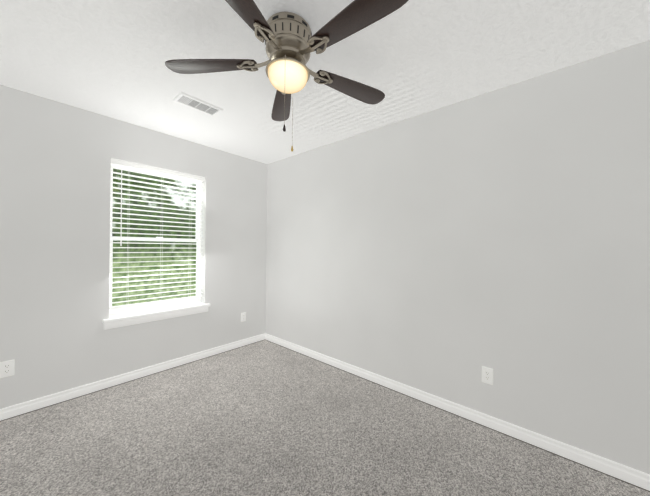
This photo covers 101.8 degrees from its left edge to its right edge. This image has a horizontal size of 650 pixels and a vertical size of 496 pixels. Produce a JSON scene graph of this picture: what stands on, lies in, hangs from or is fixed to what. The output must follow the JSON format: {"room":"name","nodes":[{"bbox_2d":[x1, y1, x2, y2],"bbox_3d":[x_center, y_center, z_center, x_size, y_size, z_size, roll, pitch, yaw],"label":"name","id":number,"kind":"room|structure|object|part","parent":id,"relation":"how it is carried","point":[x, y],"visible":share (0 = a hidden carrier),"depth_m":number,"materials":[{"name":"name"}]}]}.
{"room":"empty bedroom","nodes":[
{"label":"empty bedroom","id":0,"kind":"room"},
{"bbox_2d":[0,84,266,408],"bbox_3d":[-1.798,0.049,2.709,0.200,2.440,3.150,1,0,41],"label":"wall","id":1,"kind":"structure","parent":0,"point":[55,179],"depth_m":2.27,"materials":[{"name":"paint"}]},
{"bbox_2d":[0,360,13,377],"bbox_3d":[-2.339,0.894,1.942,0.008,0.115,0.070,1,0,41],"label":"electrical outlet","id":2,"kind":"object","parent":1,"relation":"attached to","point":[6,368],"visible":1,"depth_m":1.94,"materials":[{"name":"white plastic"}]},
{"bbox_2d":[0,334,263,420],"bbox_3d":[-1.728,1.228,2.642,0.015,0.084,2.700,1,0,41],"label":"baseboard","id":3,"kind":"structure","parent":1,"relation":"attached to","point":[18,409],"depth_m":2.40,"materials":[{"name":"white wood"}]},
{"bbox_2d":[109,164,201,315],"bbox_3d":[-1.764,-0.083,2.803,0.075,1.455,0.865,1,0,41],"label":"window","id":4,"kind":"structure","parent":1,"relation":"in","point":[197,238],"depth_m":2.78,"materials":[{"name":"white plastic"}]},
{"bbox_2d":[109,158,204,308],"bbox_3d":[-1.690,-0.118,2.738,0.082,1.382,0.853,1,0,41],"label":"window blinds","id":5,"kind":"object","parent":4,"relation":"attached to","point":[121,163],"visible":0.85,"depth_m":2.68,"materials":[{"name":"white plastic"}]},
{"bbox_2d":[103,302,209,329],"bbox_3d":[-1.694,0.691,2.733,0.165,0.092,0.955,1,0,41],"label":"window sill","id":6,"kind":"structure","parent":1,"relation":"attached to","point":[124,319],"depth_m":2.64,"materials":[{"name":"white wood"}]},
{"bbox_2d":[241,312,245,321],"bbox_3d":[-1.054,0.903,3.415,0.008,0.115,0.070,1,0,41],"label":"electrical outlet","id":7,"kind":"object","parent":1,"relation":"attached to","point":[243,316],"visible":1,"depth_m":3.41,"materials":[{"name":"white plastic"}]},
{"bbox_2d":[0,340,649,495],"bbox_3d":[-0.193,1.348,1.296,4.500,0.120,3.150,1,0,41],"label":"floor","id":8,"kind":"structure","parent":0,"point":[264,418],"depth_m":1.72,"materials":[{"name":"grey carpet"}]},
{"bbox_2d":[0,0,649,163],"bbox_3d":[-0.163,-1.212,1.296,4.500,0.120,3.150,1,0,41],"label":"ceiling","id":9,"kind":"structure","parent":0,"point":[408,59],"depth_m":1.59,"materials":[{"name":"white paint"}]},
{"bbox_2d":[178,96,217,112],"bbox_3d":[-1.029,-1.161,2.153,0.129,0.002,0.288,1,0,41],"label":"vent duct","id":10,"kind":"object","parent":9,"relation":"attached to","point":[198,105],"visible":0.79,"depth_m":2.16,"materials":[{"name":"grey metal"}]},
{"bbox_2d":[173,92,223,115],"bbox_3d":[-1.029,-1.156,2.153,0.177,0.013,0.336,1,0,41],"label":"ceiling vent","id":11,"kind":"object","parent":9,"relation":"in","point":[185,95],"visible":0.98,"depth_m":2.12,"materials":[{"name":"white metal"}]},
{"bbox_2d":[165,0,407,151],"bbox_3d":[-0.155,-0.850,1.363,1.228,0.603,1.281,1,0,41],"label":"ceiling fan","id":12,"kind":"object","parent":9,"relation":"hanging from","point":[292,43],"visible":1,"depth_m":1.31,"materials":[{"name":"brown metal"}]},
{"bbox_3d":[-0.196,-0.879,1.397,0.210,0.086,0.210,1,0,41],"label":"globe","id":13,"kind":"part","parent":12,"relation":"part of"},
{"bbox_2d":[265,40,649,474],"bbox_3d":[0.867,0.080,2.341,4.300,2.440,0.200,1,0,41],"label":"wall","id":14,"kind":"structure","parent":0,"point":[448,252],"depth_m":1.88,"materials":[{"name":"paint"}]},
{"bbox_2d":[264,333,649,490],"bbox_3d":[0.708,1.256,2.326,4.100,0.084,0.015,1,0,41],"label":"baseboard","id":15,"kind":"structure","parent":14,"relation":"attached to","point":[614,469],"depth_m":1.87,"materials":[{"name":"white"}]},
{"bbox_2d":[482,366,492,384],"bbox_3d":[1.181,0.934,1.921,0.070,0.115,0.008,1,0,41],"label":"electrical outlet","id":16,"kind":"object","parent":14,"relation":"attached to","point":[487,375],"visible":1,"depth_m":1.92,"materials":[{"name":"white plastic"}]},
{"label":"outside","id":17,"kind":"structure","parent":0,"visible":0},
{"bbox_2d":[112,168,195,305],"bbox_3d":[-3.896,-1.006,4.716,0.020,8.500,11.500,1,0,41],"label":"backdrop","id":18,"kind":"structure","parent":17,"point":[181,247],"depth_m":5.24,"materials":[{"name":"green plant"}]}
]}

